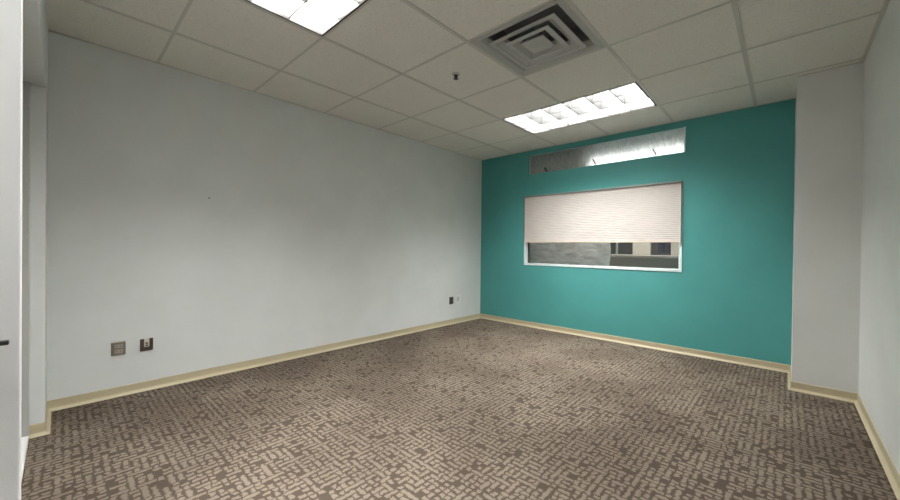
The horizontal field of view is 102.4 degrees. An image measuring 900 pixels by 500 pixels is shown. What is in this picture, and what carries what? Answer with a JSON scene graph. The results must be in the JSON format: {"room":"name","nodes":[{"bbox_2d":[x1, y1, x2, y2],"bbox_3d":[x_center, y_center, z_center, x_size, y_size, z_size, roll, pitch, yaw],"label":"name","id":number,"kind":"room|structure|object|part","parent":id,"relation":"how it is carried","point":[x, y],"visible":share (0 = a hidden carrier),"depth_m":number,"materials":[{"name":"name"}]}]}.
{"room":"empty office room","nodes":[
{"label":"empty office room","id":0,"kind":"room"},
{"bbox_2d":[23,0,47,424],"bbox_3d":[-1.981,-0.324,1.194,2.480,2.705,0.833,1,1,43],"label":"wall","id":1,"kind":"structure","parent":0,"point":[35,23],"depth_m":1.97,"materials":[{"name":"grey paint"}]},
{"bbox_2d":[0,0,22,499],"bbox_3d":[-1.039,0.051,0.326,0.092,1.962,0.840,1,1,43],"label":"door","id":2,"kind":"structure","parent":1,"relation":"in","point":[11,11],"depth_m":0.63,"materials":[{"name":"white paint"}]},
{"bbox_3d":[-0.773,0.153,0.583,0.052,0.052,0.082,1,1,43],"label":"handle","id":3,"kind":"part","parent":2,"relation":"part of","materials":[{"name":"black metal"}]},
{"bbox_2d":[21,81,29,482],"bbox_3d":[-1.600,0.075,1.273,1.920,1.914,0.084,1,1,43],"label":"door frame","id":4,"kind":"structure","parent":1,"relation":"in","point":[26,85],"depth_m":1.92,"materials":[{"name":"grey paint"}]},
{"bbox_2d":[29,401,51,438],"bbox_3d":[-2.393,0.984,2.118,0.411,0.068,0.076,1,1,43],"label":"baseboard","id":5,"kind":"structure","parent":1,"relation":"attached to","point":[40,429],"depth_m":1.99,"materials":[{"name":"beige plastic"}]},
{"bbox_2d":[47,31,481,400],"bbox_3d":[-1.060,-0.332,3.916,0.120,2.705,4.607,1,1,43],"label":"wall","id":6,"kind":"structure","parent":0,"point":[314,228],"depth_m":2.96,"materials":[{"name":"grey paint"}]},
{"bbox_2d":[111,341,125,355],"bbox_3d":[-2.298,0.681,2.506,0.012,0.094,0.075,1,1,43],"label":"wall outlet","id":7,"kind":"object","parent":6,"relation":"attached to","point":[117,348],"visible":1,"depth_m":2.50,"materials":[{"name":"beige plastic"}]},
{"bbox_2d":[140,338,152,350],"bbox_3d":[-2.195,0.684,2.617,0.013,0.086,0.073,1,1,43],"label":"wall jack","id":8,"kind":"object","parent":6,"relation":"attached to","point":[145,344],"visible":1,"depth_m":2.61,"materials":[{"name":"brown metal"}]},
{"bbox_2d":[48,313,479,411],"bbox_3d":[-1.030,0.988,3.869,0.021,0.068,4.387,1,1,43],"label":"baseboard","id":9,"kind":"structure","parent":6,"relation":"attached to","point":[105,394],"depth_m":2.97,"materials":[{"name":"beige plastic"}]},
{"bbox_2d":[455,294,460,303],"bbox_3d":[0.110,0.691,5.097,0.010,0.126,0.113,1,1,43],"label":"wall jack","id":10,"kind":"object","parent":6,"relation":"attached to","point":[457,297],"visible":1,"depth_m":5.09,"materials":[{"name":"white plastic"}]},
{"bbox_2d":[21,318,896,499],"bbox_3d":[0.064,1.069,2.295,4.009,0.050,5.440,1,1,43],"label":"floor","id":11,"kind":"structure","parent":0,"point":[476,409],"depth_m":2.06,"materials":[{"name":"carpet"}]},
{"bbox_2d":[46,0,883,159],"bbox_3d":[0.053,-1.351,2.266,3.900,0.020,5.369,1,1,43],"label":"ceiling","id":12,"kind":"structure","parent":0,"point":[391,33],"depth_m":2.47,"materials":[{"name":"tile"}]},
{"bbox_2d":[245,0,367,35],"bbox_3d":[-0.552,-1.432,1.614,1.272,0.187,0.634,1,1,43],"label":"ceiling light","id":13,"kind":"object","parent":12,"relation":"attached to","point":[319,17],"visible":1,"depth_m":2.10,"materials":[{"name":"white plastic"}]},
{"bbox_2d":[452,72,459,79],"bbox_3d":[0.045,-1.325,2.763,0.060,0.038,0.060,1,1,43],"label":"sprinkler","id":14,"kind":"object","parent":12,"relation":"attached to","point":[455,74],"visible":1,"depth_m":2.75,"materials":[{"name":"black metal"}]},
{"bbox_2d":[48,0,889,159],"bbox_3d":[0.084,-1.347,2.272,3.769,0.018,5.220,1,1,43],"label":"grid","id":15,"kind":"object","parent":12,"relation":"attached to","point":[570,3],"depth_m":2.51,"materials":[{"name":"metal"}]},
{"bbox_2d":[470,0,604,75],"bbox_3d":[0.571,-1.413,2.344,0.624,0.175,0.624,1,1,43],"label":"ceiling vent","id":16,"kind":"object","parent":12,"relation":"in","point":[551,34],"visible":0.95,"depth_m":2.37,"materials":[{"name":"grey metal"}]},
{"bbox_3d":[0.570,-1.346,2.345,0.300,0.040,0.300,1,1,43],"label":"cone blade","id":17,"kind":"part","parent":16,"relation":"part of","materials":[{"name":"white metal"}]},
{"bbox_3d":[0.570,-1.346,2.345,0.456,0.040,0.456,1,1,43],"label":"cone blade","id":18,"kind":"part","parent":16,"relation":"part of","materials":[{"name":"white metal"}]},
{"bbox_3d":[0.570,-1.347,2.345,0.156,0.038,0.156,1,1,43],"label":"plate","id":19,"kind":"part","parent":16,"relation":"part of","materials":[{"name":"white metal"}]},
{"bbox_2d":[502,82,656,133],"bbox_3d":[1.219,-1.425,3.517,1.272,0.187,0.634,1,1,43],"label":"ceiling light","id":20,"kind":"object","parent":12,"relation":"attached to","point":[630,97],"visible":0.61,"depth_m":3.53,"materials":[{"name":"white plastic"}]},
{"bbox_2d":[480,98,795,364],"bbox_3d":[1.767,-0.303,4.349,3.429,2.705,0.120,1,1,43],"label":"wall","id":21,"kind":"structure","parent":0,"point":[732,292],"depth_m":3.64,"materials":[{"name":"teal paint"}]},
{"bbox_2d":[524,181,682,271],"bbox_3d":[1.720,-0.251,4.353,1.854,0.936,0.078,1,1,43],"label":"window","id":22,"kind":"structure","parent":21,"relation":"in","point":[526,245],"depth_m":4.16,"materials":[{"name":"metal"},{"name":"white painted metal"}]},
{"bbox_2d":[524,180,681,242],"bbox_3d":[1.687,-0.404,4.310,1.836,0.630,0.032,1,1,43],"label":"blind","id":23,"kind":"object","parent":22,"relation":"attached to","point":[652,212],"visible":1,"depth_m":4.19,"materials":[{"name":"beige fabric"}]},
{"bbox_3d":[1.684,-0.098,4.312,1.828,0.018,0.026,1,1,43],"label":"rail","id":24,"kind":"part","parent":23,"relation":"part of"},
{"bbox_3d":[1.691,-0.708,4.307,1.834,0.022,0.032,1,1,43],"label":"head rail","id":25,"kind":"part","parent":23,"relation":"part of","materials":[{"name":"beige metal"}]},
{"bbox_2d":[529,126,685,174],"bbox_3d":[1.752,-1.140,4.322,1.818,0.258,0.064,1,1,43],"label":"window","id":26,"kind":"structure","parent":21,"relation":"in","point":[684,128],"depth_m":4.17,"materials":[{"name":"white glass"}]},
{"bbox_2d":[530,129,683,173],"bbox_3d":[1.760,-1.140,4.336,1.800,0.248,0.007,1,1,43],"label":"plastic film","id":27,"kind":"object","parent":26,"relation":"attached to","point":[669,142],"visible":0.98,"depth_m":4.21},
{"bbox_2d":[480,313,789,372],"bbox_3d":[1.704,1.015,4.306,3.429,0.068,0.021,1,1,43],"label":"baseboard","id":28,"kind":"structure","parent":21,"relation":"attached to","point":[762,364],"depth_m":3.85,"materials":[{"name":"beige plastic"}]},
{"bbox_2d":[610,242,669,254],"bbox_3d":[2.791,-0.297,5.104,4.700,2.705,2.380,1,1,43],"label":"wall","id":29,"kind":"structure","parent":0,"point":[623,247],"depth_m":6.31,"materials":[{"name":"paint"}]},
{"bbox_2d":[791,62,863,392],"bbox_3d":[2.969,-0.281,2.876,0.340,2.705,0.640,1,1,43],"label":"wall column","id":30,"kind":"structure","parent":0,"point":[829,109],"depth_m":2.64,"materials":[{"name":"white paint"}]},
{"bbox_2d":[788,365,857,402],"bbox_3d":[2.899,1.038,2.840,0.361,0.068,0.541,1,1,43],"label":"baseboard","id":31,"kind":"structure","parent":30,"relation":"attached to","point":[826,392],"depth_m":2.65,"materials":[{"name":"beige plastic"}]},
{"bbox_2d":[858,0,899,474],"bbox_3d":[1.503,-0.284,0.962,0.120,2.705,5.440,1,1,43],"label":"wall","id":32,"kind":"structure","parent":0,"point":[879,336],"depth_m":1.98,"materials":[{"name":"white paint"}]},
{"bbox_2d":[854,394,899,499],"bbox_3d":[1.253,1.032,0.821,0.021,0.068,4.700,1,1,43],"label":"baseboard","id":33,"kind":"structure","parent":32,"relation":"attached to","point":[892,474],"depth_m":1.89,"materials":[{"name":"beige plastic"}]},
{"bbox_3d":[2.775,1.081,5.113,4.700,0.050,2.380,1,1,43],"label":"floor","id":34,"kind":"structure","parent":0,"visible":0},
{"bbox_2d":[609,254,678,268],"bbox_3d":[2.949,0.567,4.776,1.840,0.985,0.680,1,1,43],"label":"countertop","id":35,"kind":"structure","parent":34,"relation":"on","point":[622,260],"depth_m":4.72,"materials":[{"name":"grey paint"}]},
{"bbox_2d":[633,242,650,254],"bbox_3d":[2.596,-0.237,4.889,0.220,0.615,0.040,1,1,43],"label":"board","id":36,"kind":"object","parent":35,"relation":"on","point":[639,248],"visible":0.21,"depth_m":4.87,"materials":[{"name":"beige"}]},
{"bbox_2d":[610,254,678,258],"bbox_3d":[2.954,0.095,4.773,1.840,0.040,0.680,1,1,43],"label":"window sill","id":37,"kind":"structure","parent":35,"relation":"on","point":[612,255],"depth_m":4.74,"materials":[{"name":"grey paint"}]},
{"bbox_2d":[671,240,678,255],"bbox_3d":[2.880,-0.383,4.605,0.090,0.915,0.090,1,1,43],"label":"post","id":38,"kind":"object","parent":35,"relation":"on","point":[674,245],"visible":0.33,"depth_m":4.58,"materials":[{"name":"beige"}]},
{"bbox_3d":[2.797,-0.919,5.100,4.700,0.050,2.380,1,1,43],"label":"ceiling","id":39,"kind":"structure","parent":0,"visible":0},
{"bbox_2d":[529,242,610,265],"bbox_3d":[1.534,0.074,4.856,1.208,1.940,0.046,1,1,43],"label":"plastic sheet","id":40,"kind":"object","parent":39,"relation":"hanging from","point":[597,254],"visible":0.15,"depth_m":4.79,"materials":[{"name":"grey plastic"}]},
{"bbox_2d":[658,242,670,254],"bbox_3d":[2.911,-0.417,4.843,0.230,0.953,0.066,1,1,43],"label":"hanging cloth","id":41,"kind":"object","parent":39,"relation":"hanging from","point":[663,247],"visible":0.23,"depth_m":4.85,"materials":[{"name":"blue fabric"}]}
]}

